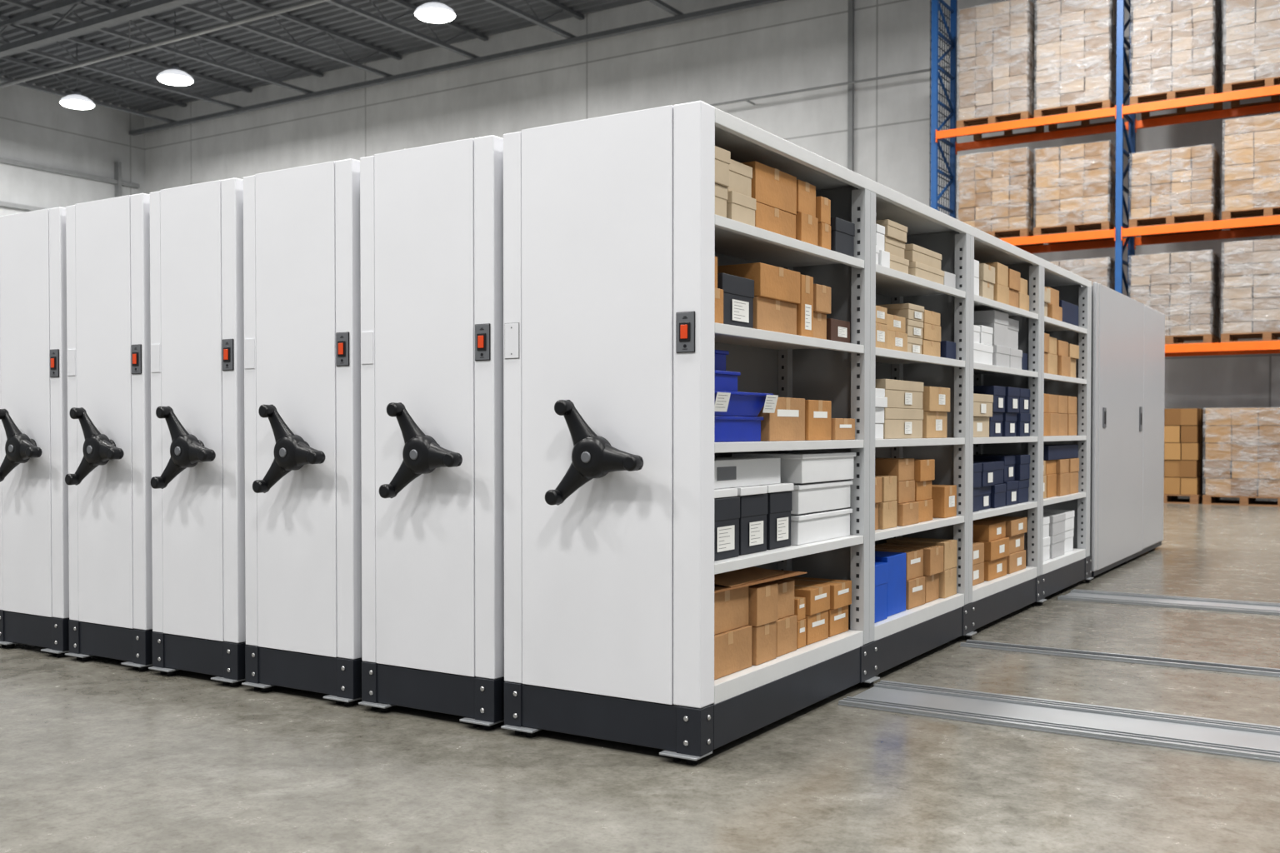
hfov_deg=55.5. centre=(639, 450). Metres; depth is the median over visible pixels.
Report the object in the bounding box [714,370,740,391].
storage bin
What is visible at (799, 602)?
cardboard box
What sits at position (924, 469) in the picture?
cardboard box
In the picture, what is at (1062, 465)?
cardboard box
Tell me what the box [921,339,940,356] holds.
cardboard box
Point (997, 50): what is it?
stack
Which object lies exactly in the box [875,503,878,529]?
cardboard box
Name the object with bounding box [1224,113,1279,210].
stack
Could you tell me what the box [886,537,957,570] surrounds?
cardboard box
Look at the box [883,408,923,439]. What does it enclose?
cardboard box
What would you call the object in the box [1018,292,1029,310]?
cardboard box
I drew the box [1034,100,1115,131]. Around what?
wooden pallet
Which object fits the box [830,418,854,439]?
cardboard box
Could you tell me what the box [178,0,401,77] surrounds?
joist
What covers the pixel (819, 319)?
cardboard box
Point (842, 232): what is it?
box
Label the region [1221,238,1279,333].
stack
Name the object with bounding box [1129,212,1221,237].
wooden pallet
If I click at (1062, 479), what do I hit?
cardboard box
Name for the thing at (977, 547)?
cardboard box
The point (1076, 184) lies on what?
stack
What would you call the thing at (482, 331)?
switch
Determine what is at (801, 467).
box
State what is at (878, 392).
box
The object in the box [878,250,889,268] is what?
box
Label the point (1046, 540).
box
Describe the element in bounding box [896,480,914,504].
cardboard box
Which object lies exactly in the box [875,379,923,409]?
cardboard box
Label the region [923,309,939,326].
cardboard box
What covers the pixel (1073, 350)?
cardboard box
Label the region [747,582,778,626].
cardboard box
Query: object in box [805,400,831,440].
cardboard box
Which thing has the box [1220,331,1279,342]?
wooden pallet
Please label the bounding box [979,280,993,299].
cardboard box
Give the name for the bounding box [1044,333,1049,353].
cardboard box
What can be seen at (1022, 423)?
box
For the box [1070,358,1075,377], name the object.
cardboard box
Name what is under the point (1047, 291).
cardboard box
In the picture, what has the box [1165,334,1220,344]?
wooden pallet
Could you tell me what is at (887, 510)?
cardboard box
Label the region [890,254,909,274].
cardboard box
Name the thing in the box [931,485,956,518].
cardboard box
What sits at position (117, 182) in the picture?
wall rail
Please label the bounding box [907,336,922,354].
cardboard box
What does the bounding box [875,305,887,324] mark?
cardboard box
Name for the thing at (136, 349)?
switch
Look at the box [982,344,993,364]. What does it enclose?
box
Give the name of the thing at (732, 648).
cardboard box
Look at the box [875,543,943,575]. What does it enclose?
cardboard box
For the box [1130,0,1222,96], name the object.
stack
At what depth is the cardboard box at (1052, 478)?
8.53 m
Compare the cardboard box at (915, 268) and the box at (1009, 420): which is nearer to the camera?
the cardboard box at (915, 268)
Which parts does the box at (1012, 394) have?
lid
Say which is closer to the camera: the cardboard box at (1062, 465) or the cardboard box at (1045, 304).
the cardboard box at (1045, 304)
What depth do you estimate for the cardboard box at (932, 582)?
6.41 m
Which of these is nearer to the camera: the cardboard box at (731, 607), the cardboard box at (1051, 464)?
the cardboard box at (731, 607)
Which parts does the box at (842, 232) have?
lid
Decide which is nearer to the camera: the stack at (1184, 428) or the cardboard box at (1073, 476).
the cardboard box at (1073, 476)
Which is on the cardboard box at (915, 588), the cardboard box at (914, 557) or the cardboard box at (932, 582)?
the cardboard box at (914, 557)
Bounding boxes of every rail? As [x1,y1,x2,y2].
[0,157,139,197]
[0,200,47,211]
[838,680,1279,763]
[960,640,1279,677]
[1057,589,1279,615]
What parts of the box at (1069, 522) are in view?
lid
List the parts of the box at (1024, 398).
lid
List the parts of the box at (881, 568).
lid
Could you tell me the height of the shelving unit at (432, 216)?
2.300 m
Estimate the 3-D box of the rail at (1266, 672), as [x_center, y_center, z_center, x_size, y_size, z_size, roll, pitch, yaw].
[5.464,1.087,4.261,8.770,0.018,0.140,1,1,32]
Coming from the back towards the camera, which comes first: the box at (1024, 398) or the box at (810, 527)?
the box at (1024, 398)
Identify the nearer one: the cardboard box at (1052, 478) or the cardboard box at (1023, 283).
the cardboard box at (1023, 283)
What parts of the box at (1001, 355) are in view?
lid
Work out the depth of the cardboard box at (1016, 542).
7.77 m
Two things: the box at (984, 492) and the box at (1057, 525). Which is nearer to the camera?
the box at (984, 492)
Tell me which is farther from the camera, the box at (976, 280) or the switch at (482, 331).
the box at (976, 280)
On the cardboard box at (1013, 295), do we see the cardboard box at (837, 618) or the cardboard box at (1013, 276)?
the cardboard box at (1013, 276)
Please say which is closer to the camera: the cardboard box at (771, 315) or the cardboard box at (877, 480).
the cardboard box at (771, 315)
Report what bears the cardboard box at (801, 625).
on the shelving unit at (613, 235)
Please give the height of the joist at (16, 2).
0.658 m
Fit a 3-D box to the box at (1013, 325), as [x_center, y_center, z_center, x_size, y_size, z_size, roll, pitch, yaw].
[2.216,-0.736,7.773,0.330,0.189,0.280,1,1,32]
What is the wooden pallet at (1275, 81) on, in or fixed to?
on the rack
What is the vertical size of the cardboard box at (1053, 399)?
0.129 m
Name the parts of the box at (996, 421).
lid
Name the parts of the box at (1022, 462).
lid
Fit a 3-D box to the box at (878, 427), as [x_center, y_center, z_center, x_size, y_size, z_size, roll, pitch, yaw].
[0.963,-0.091,5.796,0.330,0.074,0.220,1,1,33]
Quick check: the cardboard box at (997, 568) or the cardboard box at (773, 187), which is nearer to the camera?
the cardboard box at (773, 187)
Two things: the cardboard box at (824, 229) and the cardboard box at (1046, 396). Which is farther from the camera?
the cardboard box at (1046, 396)
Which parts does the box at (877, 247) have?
lid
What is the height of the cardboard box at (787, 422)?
0.174 m
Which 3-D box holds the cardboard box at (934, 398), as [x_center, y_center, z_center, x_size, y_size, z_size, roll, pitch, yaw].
[1.451,-0.271,6.526,0.332,0.130,0.320,1,1,33]
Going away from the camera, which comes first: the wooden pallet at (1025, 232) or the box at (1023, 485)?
the box at (1023, 485)
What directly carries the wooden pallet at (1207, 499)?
on the floor
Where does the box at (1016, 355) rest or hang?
on the shelving unit at (613, 235)
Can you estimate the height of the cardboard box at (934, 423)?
0.140 m
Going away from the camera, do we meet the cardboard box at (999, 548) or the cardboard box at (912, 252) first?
the cardboard box at (912, 252)
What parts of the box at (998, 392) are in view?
lid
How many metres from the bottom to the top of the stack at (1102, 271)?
1.310 m
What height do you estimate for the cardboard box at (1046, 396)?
0.129 m
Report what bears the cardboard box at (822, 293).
on the cardboard box at (819, 319)
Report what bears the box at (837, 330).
on the shelving unit at (613, 235)
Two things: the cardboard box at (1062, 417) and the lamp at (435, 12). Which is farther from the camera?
the lamp at (435, 12)
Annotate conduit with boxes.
[710,20,1225,106]
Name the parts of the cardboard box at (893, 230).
lid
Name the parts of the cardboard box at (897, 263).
lid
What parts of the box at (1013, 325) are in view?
lid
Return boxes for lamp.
[60,43,94,109]
[156,10,193,85]
[414,0,455,23]
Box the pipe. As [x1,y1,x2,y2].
[0,0,329,88]
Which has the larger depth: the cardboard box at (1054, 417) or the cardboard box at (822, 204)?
the cardboard box at (1054, 417)
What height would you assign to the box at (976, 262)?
0.099 m
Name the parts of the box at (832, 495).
lid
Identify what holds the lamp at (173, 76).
hanging from the ceiling
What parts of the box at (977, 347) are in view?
lid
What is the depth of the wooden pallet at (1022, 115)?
20.86 m
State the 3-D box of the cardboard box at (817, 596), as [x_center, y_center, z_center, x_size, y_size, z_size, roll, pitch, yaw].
[0.630,0.637,5.274,0.331,0.108,0.210,1,1,32]
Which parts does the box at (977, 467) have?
lid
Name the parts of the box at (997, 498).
lid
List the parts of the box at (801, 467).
lid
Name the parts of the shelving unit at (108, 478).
plate, edge trim, grip knob, grip knob, foot plate, panel, grip knob, foot plate, edge trim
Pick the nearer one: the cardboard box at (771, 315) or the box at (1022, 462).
the cardboard box at (771, 315)
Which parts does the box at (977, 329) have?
lid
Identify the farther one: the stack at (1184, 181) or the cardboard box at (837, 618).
the stack at (1184, 181)
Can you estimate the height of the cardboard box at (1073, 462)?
0.099 m
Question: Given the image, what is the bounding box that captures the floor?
[0,495,1279,852]
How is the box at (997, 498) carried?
on the shelving unit at (613, 235)
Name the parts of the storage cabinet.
panel, recessed handle, panel, recessed handle, panel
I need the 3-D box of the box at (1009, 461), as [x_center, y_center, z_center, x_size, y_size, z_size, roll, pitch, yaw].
[2.192,0.113,7.750,0.331,0.159,0.250,1,1,32]
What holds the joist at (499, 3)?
attached to the ceiling
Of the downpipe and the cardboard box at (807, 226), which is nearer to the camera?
the cardboard box at (807, 226)
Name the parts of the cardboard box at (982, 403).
lid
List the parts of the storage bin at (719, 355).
lid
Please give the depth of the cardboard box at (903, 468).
6.03 m
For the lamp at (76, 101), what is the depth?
30.32 m
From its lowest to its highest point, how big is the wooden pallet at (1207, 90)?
0.140 m
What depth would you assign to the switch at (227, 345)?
5.49 m
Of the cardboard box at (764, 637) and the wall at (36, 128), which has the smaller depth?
the cardboard box at (764, 637)
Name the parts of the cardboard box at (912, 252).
lid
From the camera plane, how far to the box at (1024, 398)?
7.86 m
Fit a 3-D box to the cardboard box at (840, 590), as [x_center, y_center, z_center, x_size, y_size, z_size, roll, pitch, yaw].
[0.759,0.638,5.467,0.331,0.108,0.205,1,1,32]
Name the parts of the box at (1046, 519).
lid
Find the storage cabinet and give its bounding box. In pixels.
[1080,282,1164,577]
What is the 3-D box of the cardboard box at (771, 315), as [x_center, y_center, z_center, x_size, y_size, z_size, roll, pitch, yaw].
[0.407,-0.529,4.915,0.331,0.136,0.360,1,1,32]
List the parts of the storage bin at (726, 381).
lid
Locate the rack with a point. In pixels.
(1120, 111)
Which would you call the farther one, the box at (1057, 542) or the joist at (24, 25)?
the joist at (24, 25)
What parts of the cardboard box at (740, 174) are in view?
lid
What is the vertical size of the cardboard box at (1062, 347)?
0.109 m
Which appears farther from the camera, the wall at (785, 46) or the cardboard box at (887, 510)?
the wall at (785, 46)
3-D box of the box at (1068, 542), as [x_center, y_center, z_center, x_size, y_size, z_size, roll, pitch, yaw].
[3.019,0.670,9.071,0.330,0.159,0.350,1,1,33]
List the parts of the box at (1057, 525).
lid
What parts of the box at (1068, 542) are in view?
lid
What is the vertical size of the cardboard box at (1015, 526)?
0.099 m
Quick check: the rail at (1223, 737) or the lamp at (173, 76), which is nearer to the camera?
the rail at (1223, 737)
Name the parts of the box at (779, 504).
lid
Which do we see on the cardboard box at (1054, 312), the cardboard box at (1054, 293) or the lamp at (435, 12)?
the cardboard box at (1054, 293)
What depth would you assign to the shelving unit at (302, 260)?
5.24 m
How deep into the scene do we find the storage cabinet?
10.31 m
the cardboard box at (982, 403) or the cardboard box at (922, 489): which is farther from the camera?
the cardboard box at (982, 403)
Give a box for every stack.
[955,147,1037,232]
[958,0,1037,119]
[1034,0,1116,109]
[1035,140,1115,227]
[1049,256,1114,290]
[1129,144,1221,219]
[1129,250,1220,337]
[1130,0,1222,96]
[1164,408,1206,494]
[1202,407,1279,497]
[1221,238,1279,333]
[1223,0,1279,83]
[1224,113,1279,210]
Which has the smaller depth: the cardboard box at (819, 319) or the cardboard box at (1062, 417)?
the cardboard box at (819, 319)
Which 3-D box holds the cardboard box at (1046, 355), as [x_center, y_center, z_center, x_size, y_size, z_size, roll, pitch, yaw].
[2.602,-0.596,8.366,0.330,0.149,0.270,1,1,33]
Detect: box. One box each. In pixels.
[714,456,780,489]
[714,488,737,498]
[714,496,739,560]
[714,586,748,634]
[714,625,751,679]
[715,145,730,187]
[715,183,727,217]
[715,256,717,288]
[715,287,723,324]
[717,262,799,304]
[717,272,754,328]
[726,190,755,226]
[727,159,752,197]
[730,485,767,495]
[731,451,855,484]
[737,494,767,555]
[740,160,796,214]
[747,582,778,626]
[751,621,776,665]
[753,296,796,334]
[755,201,795,239]
[757,397,804,441]
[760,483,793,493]
[765,490,792,549]
[767,580,794,619]
[776,615,796,657]
[779,576,851,609]
[789,480,852,514]
[790,508,852,545]
[794,582,829,615]
[794,596,805,620]
[795,212,818,245]
[796,179,815,217]
[796,274,813,337]
[796,619,805,649]
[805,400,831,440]
[805,610,828,644]
[813,284,830,314]
[813,311,826,339]
[815,196,830,224]
[817,222,830,249]
[826,318,849,343]
[828,605,848,637]
[830,217,854,257]
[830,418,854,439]
[875,219,907,243]
[875,224,884,234]
[875,232,884,250]
[875,245,879,264]
[875,303,924,322]
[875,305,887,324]
[875,322,887,349]
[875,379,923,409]
[875,388,884,397]
[875,396,887,407]
[875,407,884,423]
[875,423,883,439]
[875,458,914,481]
[875,475,896,502]
[875,477,881,503]
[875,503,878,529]
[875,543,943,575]
[875,546,923,580]
[875,551,905,616]
[875,561,888,623]
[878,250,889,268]
[878,500,896,529]
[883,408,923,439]
[884,236,904,258]
[886,314,905,333]
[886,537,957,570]
[887,330,907,352]
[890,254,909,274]
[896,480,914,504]
[896,501,918,526]
[904,243,941,269]
[905,319,923,339]
[905,576,924,609]
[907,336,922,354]
[908,261,944,284]
[914,459,934,481]
[915,480,931,501]
[917,499,932,522]
[921,323,940,342]
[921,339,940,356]
[922,386,949,412]
[922,411,946,438]
[922,573,939,603]
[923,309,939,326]
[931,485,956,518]
[939,567,956,598]
[940,340,955,359]
[943,270,955,288]
[972,487,979,512]
[972,520,1005,541]
[972,537,1009,561]
[972,542,984,564]
[972,562,984,585]
[973,325,980,343]
[973,342,982,363]
[973,385,1005,412]
[973,393,993,416]
[973,416,989,437]
[973,455,1014,481]
[973,460,1004,484]
[973,461,994,487]
[973,463,982,488]
[974,260,979,278]
[974,277,979,295]
[974,310,1008,347]
[976,325,993,345]
[977,454,1029,480]
[978,515,1026,536]
[979,263,994,284]
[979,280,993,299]
[979,485,990,510]
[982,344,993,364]
[982,412,1003,437]
[984,556,1006,581]
[985,262,1008,287]
[990,484,1005,508]
[991,345,1009,367]
[993,284,1009,304]
[1002,412,1016,436]
[1002,480,1018,505]
[1005,386,1019,413]
[1005,533,1024,554]
[1006,550,1025,574]
[1007,318,1019,349]
[1008,268,1020,291]
[1009,289,1018,307]
[1010,348,1022,369]
[1014,479,1029,504]
[1015,413,1030,436]
[1018,277,1027,294]
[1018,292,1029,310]
[1019,388,1029,413]
[1021,353,1027,370]
[1042,536,1049,561]
[1043,412,1049,435]
[1043,444,1078,460]
[1043,460,1045,474]
[1043,475,1046,499]
[1043,509,1074,531]
[1043,512,1065,535]
[1043,516,1049,537]
[1044,286,1050,303]
[1044,303,1047,316]
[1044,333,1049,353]
[1044,352,1048,373]
[1044,394,1049,413]
[1045,286,1059,306]
[1045,460,1055,474]
[1045,474,1056,498]
[1047,304,1062,321]
[1047,353,1057,374]
[1048,394,1058,413]
[1049,336,1056,354]
[1049,532,1064,559]
[1050,413,1059,435]
[1055,459,1069,474]
[1056,340,1068,356]
[1056,472,1069,496]
[1057,355,1070,376]
[1058,395,1067,414]
[1059,300,1078,326]
[1059,413,1067,435]
[1064,529,1073,553]
[1067,395,1076,414]
[1067,414,1076,435]
[1068,344,1079,359]
[1068,458,1079,472]
[1069,471,1078,494]
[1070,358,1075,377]
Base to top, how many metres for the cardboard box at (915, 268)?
0.084 m
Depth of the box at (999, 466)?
7.45 m
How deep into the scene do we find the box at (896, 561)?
5.97 m
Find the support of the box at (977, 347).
on the shelving unit at (613, 235)
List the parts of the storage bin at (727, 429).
lid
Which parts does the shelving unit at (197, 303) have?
plate, edge trim, grip knob, foot plate, grip knob, panel, grip knob, foot plate, edge trim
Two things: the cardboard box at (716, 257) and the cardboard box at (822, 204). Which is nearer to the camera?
the cardboard box at (716, 257)
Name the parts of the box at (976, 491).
lid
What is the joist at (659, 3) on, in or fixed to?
attached to the ceiling
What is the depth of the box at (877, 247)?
5.67 m
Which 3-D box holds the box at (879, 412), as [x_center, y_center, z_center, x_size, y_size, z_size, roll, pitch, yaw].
[0.966,-0.166,5.793,0.330,0.074,0.220,1,1,33]
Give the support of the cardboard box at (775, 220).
on the shelving unit at (613, 235)
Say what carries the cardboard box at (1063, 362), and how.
on the shelving unit at (613, 235)
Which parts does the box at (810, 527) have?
lid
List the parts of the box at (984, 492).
lid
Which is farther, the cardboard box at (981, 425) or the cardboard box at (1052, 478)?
the cardboard box at (1052, 478)
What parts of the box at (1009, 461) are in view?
lid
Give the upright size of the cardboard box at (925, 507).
0.110 m
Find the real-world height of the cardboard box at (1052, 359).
0.149 m
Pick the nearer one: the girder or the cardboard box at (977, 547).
the cardboard box at (977, 547)
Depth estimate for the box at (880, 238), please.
5.75 m
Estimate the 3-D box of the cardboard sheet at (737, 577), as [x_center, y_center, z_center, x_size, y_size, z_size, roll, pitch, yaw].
[0.329,0.480,4.772,0.298,0.040,0.500,1,1,29]
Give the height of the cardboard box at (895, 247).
0.084 m
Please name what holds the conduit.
attached to the wall at (785, 46)
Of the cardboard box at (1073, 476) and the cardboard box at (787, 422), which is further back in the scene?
the cardboard box at (1073, 476)
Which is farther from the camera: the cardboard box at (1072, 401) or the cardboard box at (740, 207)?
the cardboard box at (1072, 401)
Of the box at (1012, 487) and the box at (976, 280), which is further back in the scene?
the box at (1012, 487)
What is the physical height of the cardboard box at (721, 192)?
0.129 m
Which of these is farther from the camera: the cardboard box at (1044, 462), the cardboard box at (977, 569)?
the cardboard box at (1044, 462)
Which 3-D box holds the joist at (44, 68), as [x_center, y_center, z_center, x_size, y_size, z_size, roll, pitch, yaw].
[-21.304,-9.824,24.260,0.120,0.658,28.750,1,1,32]
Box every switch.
[50,349,59,377]
[130,344,141,374]
[221,339,234,370]
[335,331,349,366]
[475,323,490,360]
[675,311,694,353]
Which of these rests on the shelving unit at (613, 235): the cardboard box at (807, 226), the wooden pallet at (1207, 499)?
the cardboard box at (807, 226)
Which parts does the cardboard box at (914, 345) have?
lid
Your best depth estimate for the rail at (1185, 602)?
8.15 m
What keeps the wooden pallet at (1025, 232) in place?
on the rack
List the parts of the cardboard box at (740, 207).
lid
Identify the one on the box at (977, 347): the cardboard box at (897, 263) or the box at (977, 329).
the box at (977, 329)
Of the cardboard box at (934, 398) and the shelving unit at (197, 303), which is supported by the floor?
the shelving unit at (197, 303)
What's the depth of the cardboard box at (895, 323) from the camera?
5.94 m
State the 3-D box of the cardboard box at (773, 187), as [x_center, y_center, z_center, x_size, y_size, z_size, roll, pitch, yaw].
[0.404,-1.039,4.908,0.331,0.154,0.360,1,1,33]
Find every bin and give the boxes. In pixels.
[714,350,729,370]
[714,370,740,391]
[714,390,778,416]
[714,415,763,442]
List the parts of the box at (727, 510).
lid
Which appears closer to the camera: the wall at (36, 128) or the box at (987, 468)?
the box at (987, 468)
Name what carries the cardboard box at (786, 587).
on the cardboard box at (786, 627)
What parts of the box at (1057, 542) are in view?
lid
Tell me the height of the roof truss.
0.690 m
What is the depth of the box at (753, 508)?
4.67 m
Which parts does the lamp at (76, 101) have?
hanging rod, lamp shade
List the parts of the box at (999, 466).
lid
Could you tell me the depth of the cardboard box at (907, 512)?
6.03 m
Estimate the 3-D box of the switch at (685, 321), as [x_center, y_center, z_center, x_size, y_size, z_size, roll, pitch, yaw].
[0.158,-0.410,4.221,0.076,0.142,0.005,1,1,32]
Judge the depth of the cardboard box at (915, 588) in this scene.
6.19 m
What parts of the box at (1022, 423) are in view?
lid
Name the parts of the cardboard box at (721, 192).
lid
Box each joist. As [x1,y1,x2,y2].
[0,0,323,94]
[0,15,251,109]
[0,55,186,122]
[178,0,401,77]
[326,0,488,59]
[485,0,584,38]
[647,0,684,15]
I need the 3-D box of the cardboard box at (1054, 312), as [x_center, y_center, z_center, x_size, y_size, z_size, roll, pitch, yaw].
[2.786,-0.961,8.616,0.330,0.109,0.300,1,1,32]
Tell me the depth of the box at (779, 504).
4.87 m
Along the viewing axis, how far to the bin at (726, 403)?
4.54 m
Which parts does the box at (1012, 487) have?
lid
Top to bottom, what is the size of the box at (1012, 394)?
0.159 m
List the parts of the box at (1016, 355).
lid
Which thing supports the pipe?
hanging from the ceiling
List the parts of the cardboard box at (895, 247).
lid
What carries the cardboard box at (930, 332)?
on the cardboard box at (928, 347)
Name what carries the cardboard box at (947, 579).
on the shelving unit at (613, 235)
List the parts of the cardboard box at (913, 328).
lid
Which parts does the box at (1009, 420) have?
lid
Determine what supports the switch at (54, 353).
attached to the shelving unit at (34, 556)
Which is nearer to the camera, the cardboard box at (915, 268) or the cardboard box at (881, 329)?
the cardboard box at (881, 329)
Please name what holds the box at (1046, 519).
on the box at (1046, 540)
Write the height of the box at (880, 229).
0.039 m
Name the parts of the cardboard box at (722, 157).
lid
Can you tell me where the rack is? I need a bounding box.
[929,0,1279,356]
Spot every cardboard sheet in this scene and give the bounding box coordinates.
[714,566,784,587]
[714,569,806,593]
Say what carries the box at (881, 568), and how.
on the shelving unit at (613, 235)
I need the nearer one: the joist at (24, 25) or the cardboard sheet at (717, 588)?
the cardboard sheet at (717, 588)
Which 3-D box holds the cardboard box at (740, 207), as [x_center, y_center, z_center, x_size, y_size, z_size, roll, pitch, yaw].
[0.252,-0.897,4.643,0.330,0.121,0.195,1,1,33]
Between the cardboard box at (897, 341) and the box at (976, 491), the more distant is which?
the box at (976, 491)
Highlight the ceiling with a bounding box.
[0,0,647,112]
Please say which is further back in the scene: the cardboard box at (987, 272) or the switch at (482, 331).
the cardboard box at (987, 272)
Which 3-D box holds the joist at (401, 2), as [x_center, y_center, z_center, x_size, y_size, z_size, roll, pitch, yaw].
[-11.505,-9.716,18.053,0.120,0.658,28.750,1,1,32]
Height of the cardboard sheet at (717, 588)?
0.005 m
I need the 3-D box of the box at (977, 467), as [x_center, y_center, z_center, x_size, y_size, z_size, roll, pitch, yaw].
[1.781,0.145,7.052,0.330,0.139,0.250,1,1,33]
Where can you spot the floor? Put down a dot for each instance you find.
(98, 755)
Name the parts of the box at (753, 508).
lid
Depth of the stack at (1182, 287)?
19.13 m
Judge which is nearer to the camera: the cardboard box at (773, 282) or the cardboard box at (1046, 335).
the cardboard box at (773, 282)
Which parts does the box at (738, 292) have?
lid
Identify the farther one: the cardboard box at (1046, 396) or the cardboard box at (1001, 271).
the cardboard box at (1046, 396)
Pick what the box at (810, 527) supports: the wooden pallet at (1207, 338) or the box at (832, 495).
the box at (832, 495)
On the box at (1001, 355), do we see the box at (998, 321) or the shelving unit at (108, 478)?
the box at (998, 321)
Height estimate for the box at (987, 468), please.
0.139 m
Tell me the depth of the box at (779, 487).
4.86 m
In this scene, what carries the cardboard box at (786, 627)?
on the shelving unit at (613, 235)
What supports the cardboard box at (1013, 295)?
on the shelving unit at (613, 235)
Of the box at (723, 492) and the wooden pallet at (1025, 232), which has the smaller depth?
the box at (723, 492)
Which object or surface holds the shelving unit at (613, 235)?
on the floor
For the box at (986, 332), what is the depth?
7.16 m
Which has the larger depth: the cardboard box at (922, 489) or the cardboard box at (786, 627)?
the cardboard box at (922, 489)
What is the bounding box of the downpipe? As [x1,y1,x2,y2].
[847,0,854,171]
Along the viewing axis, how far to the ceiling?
30.30 m
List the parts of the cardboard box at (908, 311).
lid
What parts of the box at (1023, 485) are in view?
lid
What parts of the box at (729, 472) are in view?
name plate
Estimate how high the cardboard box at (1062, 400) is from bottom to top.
0.129 m
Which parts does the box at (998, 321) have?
lid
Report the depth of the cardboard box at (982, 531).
7.31 m
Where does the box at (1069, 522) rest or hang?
on the box at (1068, 542)
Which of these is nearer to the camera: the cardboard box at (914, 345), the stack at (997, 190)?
the cardboard box at (914, 345)
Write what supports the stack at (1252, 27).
on the wooden pallet at (1275, 81)
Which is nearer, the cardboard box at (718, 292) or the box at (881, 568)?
the cardboard box at (718, 292)
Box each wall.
[0,75,144,216]
[145,0,1279,478]
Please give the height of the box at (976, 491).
0.139 m
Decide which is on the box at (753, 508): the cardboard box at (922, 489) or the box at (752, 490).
the box at (752, 490)
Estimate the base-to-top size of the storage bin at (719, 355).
0.078 m
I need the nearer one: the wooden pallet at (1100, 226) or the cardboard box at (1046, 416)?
the cardboard box at (1046, 416)
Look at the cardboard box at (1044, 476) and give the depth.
8.38 m
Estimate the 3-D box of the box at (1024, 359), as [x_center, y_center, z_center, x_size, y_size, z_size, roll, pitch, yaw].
[2.359,-0.575,7.999,0.330,0.119,0.170,1,1,31]
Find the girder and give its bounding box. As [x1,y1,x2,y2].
[129,0,784,135]
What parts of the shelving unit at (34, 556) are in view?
edge trim, grip knob, foot plate, panel, grip knob, foot plate, edge trim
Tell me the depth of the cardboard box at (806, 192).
5.05 m
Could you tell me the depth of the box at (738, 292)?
4.53 m
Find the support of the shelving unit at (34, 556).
on the floor
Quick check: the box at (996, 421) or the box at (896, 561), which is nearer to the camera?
the box at (896, 561)
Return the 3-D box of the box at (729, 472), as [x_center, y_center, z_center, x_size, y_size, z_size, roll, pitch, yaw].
[0.282,0.085,4.721,0.281,0.105,0.630,1,1,32]
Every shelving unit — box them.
[0,206,69,657]
[65,193,153,671]
[148,177,245,686]
[241,158,362,706]
[358,135,504,729]
[500,100,1093,764]
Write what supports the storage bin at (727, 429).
on the shelving unit at (613, 235)
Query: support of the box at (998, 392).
on the box at (996, 421)
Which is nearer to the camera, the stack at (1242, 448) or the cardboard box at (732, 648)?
the cardboard box at (732, 648)
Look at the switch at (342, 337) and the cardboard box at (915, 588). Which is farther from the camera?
the cardboard box at (915, 588)
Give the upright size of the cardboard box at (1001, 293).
0.119 m
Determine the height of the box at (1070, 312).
0.169 m
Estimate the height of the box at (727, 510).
0.224 m
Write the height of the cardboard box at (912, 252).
0.089 m
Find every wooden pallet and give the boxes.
[956,110,1044,140]
[985,228,1043,246]
[1033,221,1114,244]
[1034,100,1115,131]
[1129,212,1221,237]
[1130,85,1222,119]
[1163,492,1205,504]
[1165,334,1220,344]
[1202,494,1279,506]
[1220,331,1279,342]
[1221,206,1279,229]
[1222,75,1279,108]
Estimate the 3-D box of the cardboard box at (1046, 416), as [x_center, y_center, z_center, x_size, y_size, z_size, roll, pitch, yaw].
[2.616,-0.178,8.364,0.330,0.159,0.270,1,1,33]
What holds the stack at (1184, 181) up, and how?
on the wooden pallet at (1207, 217)
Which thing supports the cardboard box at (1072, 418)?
on the shelving unit at (613, 235)
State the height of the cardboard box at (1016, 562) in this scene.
0.119 m
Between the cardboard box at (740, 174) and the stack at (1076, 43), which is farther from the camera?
the stack at (1076, 43)
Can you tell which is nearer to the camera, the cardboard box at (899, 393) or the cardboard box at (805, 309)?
the cardboard box at (805, 309)
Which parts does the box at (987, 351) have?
lid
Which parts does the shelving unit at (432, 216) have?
plate, edge trim, foot plate, grip knob, grip knob, panel, grip knob, foot plate, edge trim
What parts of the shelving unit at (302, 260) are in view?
plate, edge trim, foot plate, grip knob, grip knob, panel, grip knob, foot plate, edge trim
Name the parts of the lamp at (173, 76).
lamp shade, hanging rod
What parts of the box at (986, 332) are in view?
lid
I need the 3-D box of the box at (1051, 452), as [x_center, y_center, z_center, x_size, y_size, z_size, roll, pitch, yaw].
[2.922,0.011,8.872,0.330,0.100,0.890,1,1,32]
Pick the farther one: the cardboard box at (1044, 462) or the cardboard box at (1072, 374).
the cardboard box at (1072, 374)
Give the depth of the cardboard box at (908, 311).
6.12 m
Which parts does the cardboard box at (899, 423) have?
lid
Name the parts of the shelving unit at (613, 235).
plate, edge trim, foot plate, grip knob, grip knob, panel, grip knob, foot plate, edge trim, shelf, shelf, shelf, shelf, shelf, panel, rail, rail, shelf, shelf, shelf, shelf, shelf, shelf, shelf, shelf, shelf, shelf, shelf, shelf, shelf, shelf, shelf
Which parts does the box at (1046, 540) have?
lid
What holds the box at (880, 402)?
on the box at (879, 412)
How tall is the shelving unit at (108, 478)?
2.300 m
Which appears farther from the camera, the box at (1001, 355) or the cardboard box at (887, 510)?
the box at (1001, 355)
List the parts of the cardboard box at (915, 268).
lid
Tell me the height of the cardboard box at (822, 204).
0.110 m
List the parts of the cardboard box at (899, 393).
lid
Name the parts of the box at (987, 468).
lid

